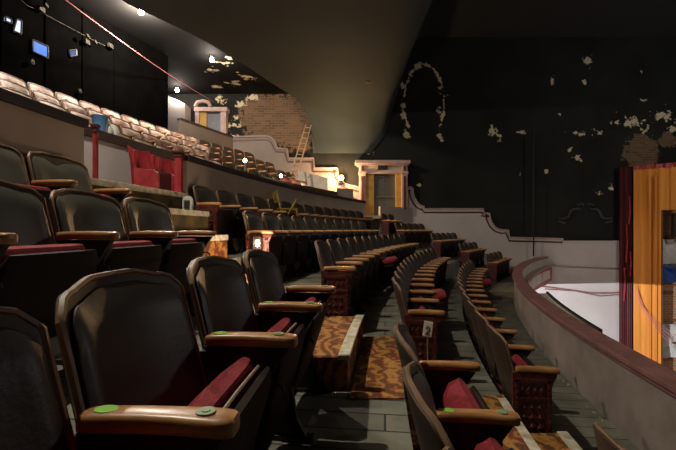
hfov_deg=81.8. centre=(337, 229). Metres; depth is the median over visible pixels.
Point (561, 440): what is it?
carpeted step
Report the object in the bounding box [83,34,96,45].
light
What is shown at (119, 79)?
wall
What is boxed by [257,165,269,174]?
chair
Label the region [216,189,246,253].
chair
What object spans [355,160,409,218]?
door
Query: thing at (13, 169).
chair
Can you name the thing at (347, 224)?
chair
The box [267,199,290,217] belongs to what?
chair
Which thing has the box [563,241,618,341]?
wall
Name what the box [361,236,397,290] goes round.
chair
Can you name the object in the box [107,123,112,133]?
plastic bag
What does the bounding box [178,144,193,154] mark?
chair
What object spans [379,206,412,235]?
wall
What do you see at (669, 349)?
sheet
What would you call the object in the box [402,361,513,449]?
chair
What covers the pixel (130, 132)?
chair
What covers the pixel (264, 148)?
wainscot
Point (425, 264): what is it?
chair
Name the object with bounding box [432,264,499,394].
floor
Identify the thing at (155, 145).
chair
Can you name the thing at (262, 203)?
chair
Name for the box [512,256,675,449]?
balcony railing
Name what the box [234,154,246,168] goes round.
chair
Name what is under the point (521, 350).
chair
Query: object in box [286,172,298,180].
chair
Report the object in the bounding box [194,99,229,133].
door
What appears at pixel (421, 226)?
chair
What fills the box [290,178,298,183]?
chair
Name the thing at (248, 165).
chair
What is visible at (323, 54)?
ceiling
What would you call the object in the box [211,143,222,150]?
chair
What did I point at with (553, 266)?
conduit
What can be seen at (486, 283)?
chair
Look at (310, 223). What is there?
chair
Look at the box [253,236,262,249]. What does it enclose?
light
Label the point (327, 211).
chair
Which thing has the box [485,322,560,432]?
chair
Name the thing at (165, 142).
chair
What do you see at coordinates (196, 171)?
wall
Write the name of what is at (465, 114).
wall
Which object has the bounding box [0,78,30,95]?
chair
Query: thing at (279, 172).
chair
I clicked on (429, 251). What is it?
chair
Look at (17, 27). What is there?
window
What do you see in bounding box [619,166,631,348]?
drape
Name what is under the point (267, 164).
chair
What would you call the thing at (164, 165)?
seat
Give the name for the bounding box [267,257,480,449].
floor
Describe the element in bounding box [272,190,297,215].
wooden chair
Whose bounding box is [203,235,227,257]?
carpeted step
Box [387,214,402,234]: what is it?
chair
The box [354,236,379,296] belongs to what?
chair
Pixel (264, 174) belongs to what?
chair
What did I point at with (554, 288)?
cable bundle
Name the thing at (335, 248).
chair
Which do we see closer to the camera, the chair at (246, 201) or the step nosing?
the step nosing
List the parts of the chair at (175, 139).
backrest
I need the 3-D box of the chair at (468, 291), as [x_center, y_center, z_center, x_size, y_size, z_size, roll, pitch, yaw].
[2.246,1.184,6.682,0.399,0.853,0.600,0,0,8]
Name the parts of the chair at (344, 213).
backrest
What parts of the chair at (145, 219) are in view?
leg, backrest, armrest, seat, leg, armrest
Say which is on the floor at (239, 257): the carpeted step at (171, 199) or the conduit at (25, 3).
the carpeted step at (171, 199)
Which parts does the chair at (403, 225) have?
backrest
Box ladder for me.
[290,124,311,174]
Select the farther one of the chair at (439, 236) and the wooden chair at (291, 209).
the chair at (439, 236)
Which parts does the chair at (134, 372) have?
backrest, armrest, seat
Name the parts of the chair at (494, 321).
leg, armrest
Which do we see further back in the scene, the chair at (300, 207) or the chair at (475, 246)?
the chair at (475, 246)
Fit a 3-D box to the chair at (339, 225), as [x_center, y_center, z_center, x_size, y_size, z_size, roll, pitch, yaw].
[0.113,0.209,8.086,0.398,0.853,0.600,0,0,10]
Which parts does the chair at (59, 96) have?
backrest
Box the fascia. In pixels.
[522,258,554,289]
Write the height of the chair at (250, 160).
0.853 m
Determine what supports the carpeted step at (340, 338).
on the floor at (336, 421)
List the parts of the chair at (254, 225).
backrest, panel, armrest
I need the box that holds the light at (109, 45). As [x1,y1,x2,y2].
[107,43,113,48]
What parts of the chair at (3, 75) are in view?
backrest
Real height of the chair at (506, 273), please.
0.853 m
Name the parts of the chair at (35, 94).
backrest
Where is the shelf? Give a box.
[661,210,675,364]
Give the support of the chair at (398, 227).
on the floor at (314, 278)
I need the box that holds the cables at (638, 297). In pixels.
[635,285,675,341]
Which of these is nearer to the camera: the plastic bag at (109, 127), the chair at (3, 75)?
the plastic bag at (109, 127)
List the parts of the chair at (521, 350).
seat, leg, armrest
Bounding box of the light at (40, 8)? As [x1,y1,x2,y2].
[37,3,48,12]
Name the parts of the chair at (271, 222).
backrest, leg, armrest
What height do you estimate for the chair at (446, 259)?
0.853 m
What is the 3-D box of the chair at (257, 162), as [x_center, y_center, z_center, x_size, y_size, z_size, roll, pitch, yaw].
[-2.566,-1.966,13.230,0.416,0.853,0.582,0,0,21]
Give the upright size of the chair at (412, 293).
0.853 m
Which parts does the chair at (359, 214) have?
backrest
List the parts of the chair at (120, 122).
backrest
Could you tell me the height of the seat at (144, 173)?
0.748 m
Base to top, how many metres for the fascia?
0.815 m
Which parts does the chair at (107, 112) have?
backrest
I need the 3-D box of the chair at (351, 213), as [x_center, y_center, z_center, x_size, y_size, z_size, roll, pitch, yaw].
[0.485,-0.116,10.835,0.400,0.853,0.598,0,0,16]
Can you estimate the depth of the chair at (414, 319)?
3.18 m
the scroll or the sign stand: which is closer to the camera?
the sign stand
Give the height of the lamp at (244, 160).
0.283 m
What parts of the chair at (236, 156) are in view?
backrest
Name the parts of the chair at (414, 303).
backrest, leg, armrest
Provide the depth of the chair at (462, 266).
7.97 m
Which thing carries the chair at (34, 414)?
on the floor at (336, 421)
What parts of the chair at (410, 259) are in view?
backrest, armrest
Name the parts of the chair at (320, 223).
backrest, leg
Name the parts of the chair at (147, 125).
backrest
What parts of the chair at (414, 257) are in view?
backrest, armrest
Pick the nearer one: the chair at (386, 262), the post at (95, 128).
the post at (95, 128)
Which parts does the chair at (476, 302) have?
leg, armrest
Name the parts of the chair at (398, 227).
backrest, panel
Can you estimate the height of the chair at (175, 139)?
0.853 m
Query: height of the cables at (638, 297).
2.106 m
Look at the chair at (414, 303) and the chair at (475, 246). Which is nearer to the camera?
the chair at (414, 303)
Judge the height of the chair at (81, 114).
0.853 m
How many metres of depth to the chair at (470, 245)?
13.07 m
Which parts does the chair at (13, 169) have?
backrest, seat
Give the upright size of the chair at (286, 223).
0.853 m
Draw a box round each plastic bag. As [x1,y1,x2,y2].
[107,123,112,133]
[111,124,118,135]
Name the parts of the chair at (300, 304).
backrest, leg, armrest, leg, seat, armrest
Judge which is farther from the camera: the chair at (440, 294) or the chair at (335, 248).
the chair at (440, 294)
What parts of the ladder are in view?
rail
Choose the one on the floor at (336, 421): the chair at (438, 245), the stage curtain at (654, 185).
the chair at (438, 245)
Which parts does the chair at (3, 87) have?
backrest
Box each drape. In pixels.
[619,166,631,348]
[633,168,660,363]
[661,166,675,209]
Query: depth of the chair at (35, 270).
1.57 m
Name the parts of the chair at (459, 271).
leg, armrest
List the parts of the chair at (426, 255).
backrest, armrest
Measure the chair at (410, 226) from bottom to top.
0.853 m
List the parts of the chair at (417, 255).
backrest, armrest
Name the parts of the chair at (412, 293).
backrest, leg, armrest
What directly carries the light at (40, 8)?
attached to the wall at (119, 79)
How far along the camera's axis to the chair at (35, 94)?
6.77 m
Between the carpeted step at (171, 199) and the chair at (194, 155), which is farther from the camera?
the chair at (194, 155)
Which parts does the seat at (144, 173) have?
backrest, panel, panel, seat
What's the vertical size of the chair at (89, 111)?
0.853 m
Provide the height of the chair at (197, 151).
0.853 m
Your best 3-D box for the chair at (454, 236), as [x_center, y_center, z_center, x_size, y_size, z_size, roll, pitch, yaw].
[4.320,0.534,14.081,0.440,0.853,0.595,0,0,35]
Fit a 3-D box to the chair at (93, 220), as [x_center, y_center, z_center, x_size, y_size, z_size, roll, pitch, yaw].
[-1.236,0.209,2.083,0.410,0.853,0.588,0,0,-1]
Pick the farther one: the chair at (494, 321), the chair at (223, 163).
the chair at (223, 163)
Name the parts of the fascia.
panel, panel, frame, panel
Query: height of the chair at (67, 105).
0.853 m
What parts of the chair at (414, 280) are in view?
backrest, leg, armrest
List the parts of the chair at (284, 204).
backrest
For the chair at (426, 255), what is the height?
0.853 m
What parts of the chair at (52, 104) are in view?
backrest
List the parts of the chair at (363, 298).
backrest, armrest, leg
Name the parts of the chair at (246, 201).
backrest, leg, armrest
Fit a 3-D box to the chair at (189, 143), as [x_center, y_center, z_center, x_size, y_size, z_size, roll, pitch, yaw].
[-3.860,-1.966,10.299,0.412,0.853,0.586,0,0,14]
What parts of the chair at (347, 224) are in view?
backrest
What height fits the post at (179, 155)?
1.215 m
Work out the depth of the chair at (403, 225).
12.60 m
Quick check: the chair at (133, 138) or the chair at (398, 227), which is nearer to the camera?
the chair at (133, 138)
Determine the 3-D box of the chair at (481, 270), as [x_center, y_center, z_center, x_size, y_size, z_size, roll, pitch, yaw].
[3.467,1.184,9.680,0.440,0.853,0.595,0,0,26]
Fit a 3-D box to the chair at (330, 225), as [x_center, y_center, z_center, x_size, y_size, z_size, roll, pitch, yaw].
[-0.058,0.209,7.580,0.401,0.853,0.598,0,0,9]
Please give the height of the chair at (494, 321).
0.853 m
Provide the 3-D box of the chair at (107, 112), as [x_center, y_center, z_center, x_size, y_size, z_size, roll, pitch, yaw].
[-5.128,-2.346,8.941,0.415,0.853,0.583,0,0,12]
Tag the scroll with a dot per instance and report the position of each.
(599, 211)
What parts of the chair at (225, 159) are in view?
backrest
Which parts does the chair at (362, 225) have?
backrest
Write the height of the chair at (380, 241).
0.853 m
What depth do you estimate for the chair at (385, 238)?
7.80 m
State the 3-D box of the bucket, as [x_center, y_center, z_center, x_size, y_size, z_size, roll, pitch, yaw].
[-3.156,-1.395,5.171,0.210,0.210,0.210,0,0,0]
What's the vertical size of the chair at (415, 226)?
0.853 m
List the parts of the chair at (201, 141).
backrest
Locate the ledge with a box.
[539,292,602,332]
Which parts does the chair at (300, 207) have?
backrest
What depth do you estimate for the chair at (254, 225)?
4.36 m
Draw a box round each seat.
[127,145,174,190]
[153,154,174,175]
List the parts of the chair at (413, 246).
backrest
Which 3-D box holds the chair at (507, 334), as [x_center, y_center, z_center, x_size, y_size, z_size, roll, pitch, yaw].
[1.565,1.184,4.094,0.398,0.853,0.601,0,0,2]
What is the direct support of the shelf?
on the floor
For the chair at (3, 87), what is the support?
on the floor
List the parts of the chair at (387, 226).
backrest, panel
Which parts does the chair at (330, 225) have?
backrest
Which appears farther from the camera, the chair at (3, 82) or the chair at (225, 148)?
the chair at (225, 148)
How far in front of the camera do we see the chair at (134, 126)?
8.81 m
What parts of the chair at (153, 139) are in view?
backrest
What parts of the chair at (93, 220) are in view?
leg, armrest, backrest, seat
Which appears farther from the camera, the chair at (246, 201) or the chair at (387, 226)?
the chair at (387, 226)
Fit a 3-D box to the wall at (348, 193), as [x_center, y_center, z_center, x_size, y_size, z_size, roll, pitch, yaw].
[0.239,-1.028,13.500,0.546,0.775,0.400,0,0,0]
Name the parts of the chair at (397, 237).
backrest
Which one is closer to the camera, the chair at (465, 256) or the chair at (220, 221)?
the chair at (220, 221)
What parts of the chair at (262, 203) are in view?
backrest, armrest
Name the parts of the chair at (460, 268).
armrest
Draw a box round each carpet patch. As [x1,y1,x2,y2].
[350,336,403,399]
[481,395,529,449]
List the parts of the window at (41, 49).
pane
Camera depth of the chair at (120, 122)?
8.30 m
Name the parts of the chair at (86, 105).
backrest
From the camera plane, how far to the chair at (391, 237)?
8.31 m
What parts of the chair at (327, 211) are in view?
backrest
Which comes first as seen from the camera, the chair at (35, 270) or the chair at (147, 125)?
the chair at (35, 270)
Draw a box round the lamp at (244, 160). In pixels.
[243,159,246,170]
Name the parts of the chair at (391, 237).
backrest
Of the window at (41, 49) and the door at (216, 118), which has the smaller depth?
the window at (41, 49)
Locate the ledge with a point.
(547, 295)
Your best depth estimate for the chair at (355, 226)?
9.10 m
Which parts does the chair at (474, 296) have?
leg, armrest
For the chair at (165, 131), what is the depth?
10.52 m
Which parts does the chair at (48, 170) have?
armrest, leg, backrest, armrest, leg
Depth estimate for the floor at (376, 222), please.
13.24 m
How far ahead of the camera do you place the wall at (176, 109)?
13.90 m
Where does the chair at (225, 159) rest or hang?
on the floor
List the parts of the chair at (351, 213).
backrest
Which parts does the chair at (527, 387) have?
seat, panel, armrest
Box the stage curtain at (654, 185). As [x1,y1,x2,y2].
[633,162,675,363]
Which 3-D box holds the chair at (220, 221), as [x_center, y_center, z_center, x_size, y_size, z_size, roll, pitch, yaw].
[-1.514,-0.117,4.763,0.436,0.852,0.560,0,0,12]
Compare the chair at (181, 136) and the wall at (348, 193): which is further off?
the wall at (348, 193)
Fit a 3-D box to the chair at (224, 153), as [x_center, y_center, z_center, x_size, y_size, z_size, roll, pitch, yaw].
[-3.251,-1.966,11.781,0.414,0.853,0.583,0,0,18]
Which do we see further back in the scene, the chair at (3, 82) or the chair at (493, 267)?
the chair at (493, 267)
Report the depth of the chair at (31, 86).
7.45 m
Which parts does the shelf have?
post, panel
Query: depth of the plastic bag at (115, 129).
5.36 m
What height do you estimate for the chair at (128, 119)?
0.853 m
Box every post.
[90,124,100,178]
[171,150,186,192]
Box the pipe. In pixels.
[533,130,533,255]
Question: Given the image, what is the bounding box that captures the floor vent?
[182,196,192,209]
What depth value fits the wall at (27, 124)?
2.70 m
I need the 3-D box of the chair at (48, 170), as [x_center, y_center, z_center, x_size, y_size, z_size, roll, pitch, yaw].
[-1.846,-0.116,2.761,0.440,0.853,0.595,0,0,7]
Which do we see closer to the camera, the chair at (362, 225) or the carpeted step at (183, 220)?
the carpeted step at (183, 220)
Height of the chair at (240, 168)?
0.853 m
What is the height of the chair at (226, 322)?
0.853 m
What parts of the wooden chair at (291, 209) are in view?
post, seat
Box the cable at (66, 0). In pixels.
[66,0,213,101]
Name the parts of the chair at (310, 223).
backrest, leg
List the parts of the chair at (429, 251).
backrest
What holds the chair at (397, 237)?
on the floor at (336, 421)
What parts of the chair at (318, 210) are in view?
backrest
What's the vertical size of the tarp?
0.620 m
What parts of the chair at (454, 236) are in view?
leg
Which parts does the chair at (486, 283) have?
seat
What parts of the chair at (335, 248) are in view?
backrest, leg, armrest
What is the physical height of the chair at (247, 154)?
0.853 m
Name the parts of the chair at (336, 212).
backrest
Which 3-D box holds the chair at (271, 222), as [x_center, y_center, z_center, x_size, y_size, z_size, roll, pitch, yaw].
[-0.767,0.209,5.002,0.398,0.853,0.600,0,0,3]
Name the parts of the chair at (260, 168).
backrest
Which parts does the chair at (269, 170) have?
backrest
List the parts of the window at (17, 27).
pane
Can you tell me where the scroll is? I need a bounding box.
[557,202,612,223]
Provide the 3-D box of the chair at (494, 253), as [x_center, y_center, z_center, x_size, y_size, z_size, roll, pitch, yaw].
[5.361,1.184,12.971,0.399,0.853,0.599,0,0,25]
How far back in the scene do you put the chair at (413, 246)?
9.51 m
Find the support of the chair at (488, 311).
on the floor at (570, 414)
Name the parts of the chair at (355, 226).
backrest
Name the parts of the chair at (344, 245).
backrest, armrest, leg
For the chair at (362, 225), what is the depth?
9.69 m
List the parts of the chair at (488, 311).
leg, armrest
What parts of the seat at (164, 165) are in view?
panel, panel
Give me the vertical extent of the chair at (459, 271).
0.853 m
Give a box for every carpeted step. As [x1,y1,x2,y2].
[90,177,187,208]
[121,205,208,236]
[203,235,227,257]
[313,315,363,389]
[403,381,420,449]
[530,431,582,449]
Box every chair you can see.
[0,72,31,96]
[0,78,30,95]
[0,86,33,99]
[0,143,54,231]
[0,179,98,337]
[0,307,77,449]
[27,82,60,104]
[27,151,131,242]
[31,90,67,111]
[36,98,66,111]
[49,188,162,364]
[55,92,86,112]
[55,268,270,449]
[61,100,86,113]
[68,109,91,122]
[79,100,109,119]
[87,109,109,120]
[101,108,120,118]
[110,116,130,131]
[119,132,130,138]
[120,126,141,139]
[121,115,138,126]
[122,197,215,315]
[130,123,148,137]
[132,137,153,145]
[139,121,155,133]
[141,132,160,144]
[149,129,165,141]
[154,144,171,150]
[156,126,170,138]
[161,138,177,149]
[166,134,181,149]
[171,131,184,140]
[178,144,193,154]
[182,139,195,150]
[185,135,198,147]
[186,255,304,449]
[191,154,206,159]
[193,185,233,238]
[194,148,208,158]
[196,143,209,156]
[199,139,210,149]
[207,159,221,164]
[208,152,221,163]
[209,147,221,157]
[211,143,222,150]
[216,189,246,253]
[222,150,233,159]
[222,156,234,166]
[222,162,234,168]
[223,146,233,155]
[234,149,244,158]
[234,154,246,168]
[234,159,247,170]
[235,166,247,171]
[235,193,261,250]
[242,211,281,265]
[243,249,335,442]
[244,152,254,159]
[245,156,256,166]
[246,162,256,170]
[248,169,258,174]
[252,196,277,215]
[255,159,266,167]
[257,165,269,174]
[259,172,269,177]
[261,213,295,281]
[265,162,276,170]
[267,167,279,176]
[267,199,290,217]
[270,174,279,179]
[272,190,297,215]
[277,170,289,179]
[277,214,308,276]
[280,176,289,181]
[280,201,303,217]
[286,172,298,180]
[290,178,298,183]
[291,215,319,272]
[292,203,313,218]
[299,180,307,185]
[303,204,323,219]
[303,217,328,268]
[313,206,332,219]
[314,218,337,240]
[314,240,356,315]
[323,207,340,219]
[324,218,346,239]
[326,239,362,315]
[331,208,348,220]
[333,219,353,238]
[336,238,368,311]
[340,209,355,220]
[342,220,361,237]
[345,237,374,302]
[348,210,363,221]
[350,220,368,236]
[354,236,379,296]
[355,211,373,229]
[358,221,378,236]
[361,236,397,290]
[368,235,390,285]
[375,235,395,281]
[381,213,393,235]
[381,235,400,277]
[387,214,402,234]
[387,234,405,270]
[391,277,444,360]
[393,234,410,259]
[393,323,520,449]
[394,271,438,309]
[395,223,408,242]
[396,266,435,297]
[399,234,418,254]
[400,262,445,304]
[401,223,413,242]
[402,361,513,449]
[403,259,433,286]
[406,257,434,277]
[407,223,419,242]
[410,255,435,283]
[412,223,424,247]
[414,253,437,288]
[418,223,433,247]
[418,251,439,286]
[422,250,441,288]
[426,249,444,288]
[430,248,450,286]
[431,233,443,256]
[436,233,448,256]
[441,233,453,256]
[446,233,458,257]
[451,232,465,256]
[457,273,484,326]
[457,276,486,335]
[457,280,490,345]
[458,243,471,266]
[458,270,482,319]
[459,267,482,284]
[459,285,496,357]
[461,265,482,280]
[462,292,505,373]
[463,243,475,262]
[463,263,490,287]
[466,261,484,288]
[467,242,479,267]
[467,299,517,393]
[468,260,487,292]
[472,242,486,266]
[474,309,534,390]
[485,254,498,282]
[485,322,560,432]
[489,253,501,280]
[493,252,505,278]
[497,251,511,276]
[593,422,625,449]
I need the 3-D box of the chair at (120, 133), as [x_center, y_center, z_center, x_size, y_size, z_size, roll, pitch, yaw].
[-3.514,-1.206,6.408,0.405,0.853,0.593,0,0,6]
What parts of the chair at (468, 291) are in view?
leg, armrest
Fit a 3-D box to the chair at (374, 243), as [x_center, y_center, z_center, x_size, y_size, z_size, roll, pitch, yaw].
[0.734,0.534,6.911,0.398,0.853,0.600,0,0,8]
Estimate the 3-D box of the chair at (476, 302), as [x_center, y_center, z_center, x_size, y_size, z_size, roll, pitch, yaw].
[1.940,1.184,5.656,0.400,0.853,0.599,0,0,6]
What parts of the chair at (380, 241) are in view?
backrest, leg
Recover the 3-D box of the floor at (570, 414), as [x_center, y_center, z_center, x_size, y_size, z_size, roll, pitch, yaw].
[3.438,1.820,6.262,2.750,0.420,18.147,0,0,18]
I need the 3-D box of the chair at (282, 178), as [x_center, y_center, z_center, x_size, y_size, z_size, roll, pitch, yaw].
[-1.538,-1.206,11.932,0.404,0.853,0.594,0,0,17]
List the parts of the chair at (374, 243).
backrest, armrest, leg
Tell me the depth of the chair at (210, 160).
9.09 m
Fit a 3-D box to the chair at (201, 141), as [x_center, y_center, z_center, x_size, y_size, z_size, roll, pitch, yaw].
[-4.000,-2.346,11.938,0.415,0.853,0.583,0,0,18]
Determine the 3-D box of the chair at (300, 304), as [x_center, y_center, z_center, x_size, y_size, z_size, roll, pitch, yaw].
[-0.259,0.534,2.057,0.440,0.853,0.595,0,0,6]
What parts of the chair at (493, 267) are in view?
panel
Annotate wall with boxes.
[0,0,167,128]
[0,88,88,185]
[84,127,336,195]
[168,37,675,348]
[168,96,190,134]
[173,155,365,250]
[177,118,232,148]
[298,171,327,189]
[337,188,352,198]
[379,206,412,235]
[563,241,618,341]
[663,210,675,371]
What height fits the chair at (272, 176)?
0.853 m
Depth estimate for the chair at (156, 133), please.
9.35 m
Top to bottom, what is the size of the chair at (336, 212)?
0.853 m
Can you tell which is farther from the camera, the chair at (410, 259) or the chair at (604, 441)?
the chair at (410, 259)
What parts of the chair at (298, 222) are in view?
backrest, leg, armrest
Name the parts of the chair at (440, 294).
backrest, leg, armrest, seat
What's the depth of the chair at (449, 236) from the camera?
13.47 m
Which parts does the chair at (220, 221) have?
backrest, panel, armrest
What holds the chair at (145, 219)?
on the floor at (314, 278)
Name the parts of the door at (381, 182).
cornice, cornice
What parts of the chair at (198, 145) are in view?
backrest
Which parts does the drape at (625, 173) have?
trim cord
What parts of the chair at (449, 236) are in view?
leg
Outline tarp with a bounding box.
[663,265,675,282]
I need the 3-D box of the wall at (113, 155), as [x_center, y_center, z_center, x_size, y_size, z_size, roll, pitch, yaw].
[-2.216,-0.850,6.554,1.371,0.880,16.420,0,0,15]
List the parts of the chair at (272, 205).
backrest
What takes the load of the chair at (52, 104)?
on the floor
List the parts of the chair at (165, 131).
backrest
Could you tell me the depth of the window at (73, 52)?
8.56 m
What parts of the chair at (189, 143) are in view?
backrest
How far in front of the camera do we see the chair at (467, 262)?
8.96 m
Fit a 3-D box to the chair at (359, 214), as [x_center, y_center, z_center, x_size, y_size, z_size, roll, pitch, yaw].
[0.747,-0.116,11.333,0.440,0.853,0.595,0,0,26]
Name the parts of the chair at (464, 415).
backrest, armrest, seat, armrest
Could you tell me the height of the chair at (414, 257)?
0.852 m
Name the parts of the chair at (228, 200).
backrest, leg, armrest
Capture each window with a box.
[4,16,12,23]
[12,18,22,34]
[32,39,48,58]
[68,49,76,56]
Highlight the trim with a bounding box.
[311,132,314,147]
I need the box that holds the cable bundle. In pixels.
[542,286,618,295]
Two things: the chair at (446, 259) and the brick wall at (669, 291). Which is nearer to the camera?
the chair at (446, 259)
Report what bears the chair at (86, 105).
on the floor
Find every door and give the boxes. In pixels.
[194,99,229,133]
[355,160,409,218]
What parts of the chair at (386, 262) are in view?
backrest, armrest, leg, seat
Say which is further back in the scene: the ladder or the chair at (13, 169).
the ladder
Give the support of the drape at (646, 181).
hanging from the stage curtain at (654, 185)
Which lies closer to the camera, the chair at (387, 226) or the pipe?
the chair at (387, 226)
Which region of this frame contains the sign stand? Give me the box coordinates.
[423,321,432,359]
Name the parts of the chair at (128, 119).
backrest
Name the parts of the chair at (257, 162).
backrest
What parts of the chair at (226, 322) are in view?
backrest, armrest, seat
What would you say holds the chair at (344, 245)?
on the floor at (336, 421)
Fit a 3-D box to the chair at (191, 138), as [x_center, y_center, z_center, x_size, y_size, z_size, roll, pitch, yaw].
[-4.209,-2.346,11.447,0.415,0.853,0.582,0,0,17]
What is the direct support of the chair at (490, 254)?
on the floor at (570, 414)
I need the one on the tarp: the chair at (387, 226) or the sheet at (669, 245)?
the sheet at (669, 245)
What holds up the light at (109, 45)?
attached to the wall at (119, 79)
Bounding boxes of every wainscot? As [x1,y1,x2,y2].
[233,135,358,199]
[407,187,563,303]
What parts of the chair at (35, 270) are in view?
armrest, backrest, seat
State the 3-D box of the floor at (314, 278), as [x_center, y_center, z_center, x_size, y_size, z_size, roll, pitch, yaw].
[0.696,0.860,6.198,2.578,0.450,17.926,0,0,16]
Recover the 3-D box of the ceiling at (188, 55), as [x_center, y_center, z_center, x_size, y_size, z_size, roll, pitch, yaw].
[-6.400,-5.100,6.000,12.200,0.120,17.200,0,0,0]
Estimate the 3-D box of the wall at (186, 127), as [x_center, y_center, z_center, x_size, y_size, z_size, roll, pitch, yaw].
[-4.415,-2.680,13.238,0.170,1.520,2.579,0,0,22]
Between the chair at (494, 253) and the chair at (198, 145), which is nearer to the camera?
the chair at (198, 145)
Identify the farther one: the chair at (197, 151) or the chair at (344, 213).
the chair at (344, 213)
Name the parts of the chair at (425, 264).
backrest, armrest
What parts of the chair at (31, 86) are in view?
backrest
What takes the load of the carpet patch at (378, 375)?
on the floor at (336, 421)
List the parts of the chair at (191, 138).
backrest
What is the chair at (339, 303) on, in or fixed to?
on the floor at (336, 421)
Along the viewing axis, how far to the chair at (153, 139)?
8.16 m
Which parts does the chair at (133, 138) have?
backrest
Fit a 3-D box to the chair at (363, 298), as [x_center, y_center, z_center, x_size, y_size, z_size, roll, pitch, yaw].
[0.303,0.534,5.365,0.398,0.853,0.600,0,0,4]
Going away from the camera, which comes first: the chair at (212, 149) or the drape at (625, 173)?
the chair at (212, 149)
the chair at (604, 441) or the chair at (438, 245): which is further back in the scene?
the chair at (438, 245)
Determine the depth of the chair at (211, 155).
10.21 m
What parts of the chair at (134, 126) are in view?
backrest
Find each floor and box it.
[50,242,421,355]
[54,247,454,434]
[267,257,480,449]
[365,217,379,227]
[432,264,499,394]
[463,273,638,449]
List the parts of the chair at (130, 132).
backrest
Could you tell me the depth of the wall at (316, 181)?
13.60 m
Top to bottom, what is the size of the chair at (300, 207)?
0.853 m
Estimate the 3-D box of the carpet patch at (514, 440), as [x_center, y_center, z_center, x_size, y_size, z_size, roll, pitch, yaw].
[0.998,1.280,2.425,0.392,0.008,1.210,0,0,7]
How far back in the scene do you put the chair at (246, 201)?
5.71 m
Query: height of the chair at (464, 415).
0.853 m
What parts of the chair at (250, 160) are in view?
backrest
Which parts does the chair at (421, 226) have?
leg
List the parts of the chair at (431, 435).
backrest, seat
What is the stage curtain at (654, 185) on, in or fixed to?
attached to the brick wall at (669, 291)
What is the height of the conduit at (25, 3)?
0.076 m
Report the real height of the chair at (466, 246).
0.853 m
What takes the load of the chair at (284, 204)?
on the floor at (239, 257)
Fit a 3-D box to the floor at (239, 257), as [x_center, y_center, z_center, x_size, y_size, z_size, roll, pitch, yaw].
[-0.245,0.535,6.177,2.214,0.450,17.774,0,0,15]
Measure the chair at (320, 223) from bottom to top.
0.853 m
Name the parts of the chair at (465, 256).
panel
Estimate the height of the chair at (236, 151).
0.853 m
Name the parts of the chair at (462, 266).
armrest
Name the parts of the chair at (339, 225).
backrest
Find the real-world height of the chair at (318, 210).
0.853 m
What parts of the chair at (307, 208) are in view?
backrest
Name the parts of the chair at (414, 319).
backrest, panel, armrest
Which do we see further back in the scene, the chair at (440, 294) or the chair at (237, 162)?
the chair at (237, 162)
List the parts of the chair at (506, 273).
leg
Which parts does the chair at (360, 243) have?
backrest, armrest, leg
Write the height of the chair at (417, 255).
0.853 m
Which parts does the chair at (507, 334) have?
leg, armrest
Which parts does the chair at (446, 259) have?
backrest, leg, leg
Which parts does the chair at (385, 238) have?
backrest, leg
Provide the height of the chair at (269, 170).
0.853 m
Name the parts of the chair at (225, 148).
backrest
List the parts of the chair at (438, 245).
panel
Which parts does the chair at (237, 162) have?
backrest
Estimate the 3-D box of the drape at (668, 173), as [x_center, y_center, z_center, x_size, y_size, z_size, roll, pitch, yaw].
[11.742,-1.440,13.341,1.064,1.520,0.079,0,0,39]
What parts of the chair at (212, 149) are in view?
backrest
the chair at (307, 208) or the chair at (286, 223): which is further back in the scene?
the chair at (307, 208)
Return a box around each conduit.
[25,3,104,45]
[553,266,618,268]
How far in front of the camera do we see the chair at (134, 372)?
0.90 m
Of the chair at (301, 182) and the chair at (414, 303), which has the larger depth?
the chair at (301, 182)
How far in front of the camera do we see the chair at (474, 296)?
5.91 m
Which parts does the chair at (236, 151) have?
backrest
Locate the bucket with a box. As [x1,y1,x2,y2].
[91,114,108,131]
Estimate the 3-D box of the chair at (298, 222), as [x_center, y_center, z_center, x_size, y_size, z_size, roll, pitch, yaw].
[-0.514,0.209,6.042,0.400,0.853,0.598,0,0,6]
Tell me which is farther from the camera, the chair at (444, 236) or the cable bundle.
the cable bundle
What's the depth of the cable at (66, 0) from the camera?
9.31 m
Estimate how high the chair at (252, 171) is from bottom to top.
0.853 m
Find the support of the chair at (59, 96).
on the floor
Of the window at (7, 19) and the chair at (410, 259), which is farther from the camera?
the window at (7, 19)
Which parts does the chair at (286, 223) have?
backrest, leg, armrest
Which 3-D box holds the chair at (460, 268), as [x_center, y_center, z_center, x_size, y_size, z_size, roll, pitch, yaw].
[2.599,1.184,7.693,0.399,0.853,0.599,0,0,11]
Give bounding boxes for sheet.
[663,239,675,263]
[663,324,675,357]
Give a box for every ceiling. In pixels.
[72,0,288,93]
[122,0,675,152]
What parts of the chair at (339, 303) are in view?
backrest, panel, armrest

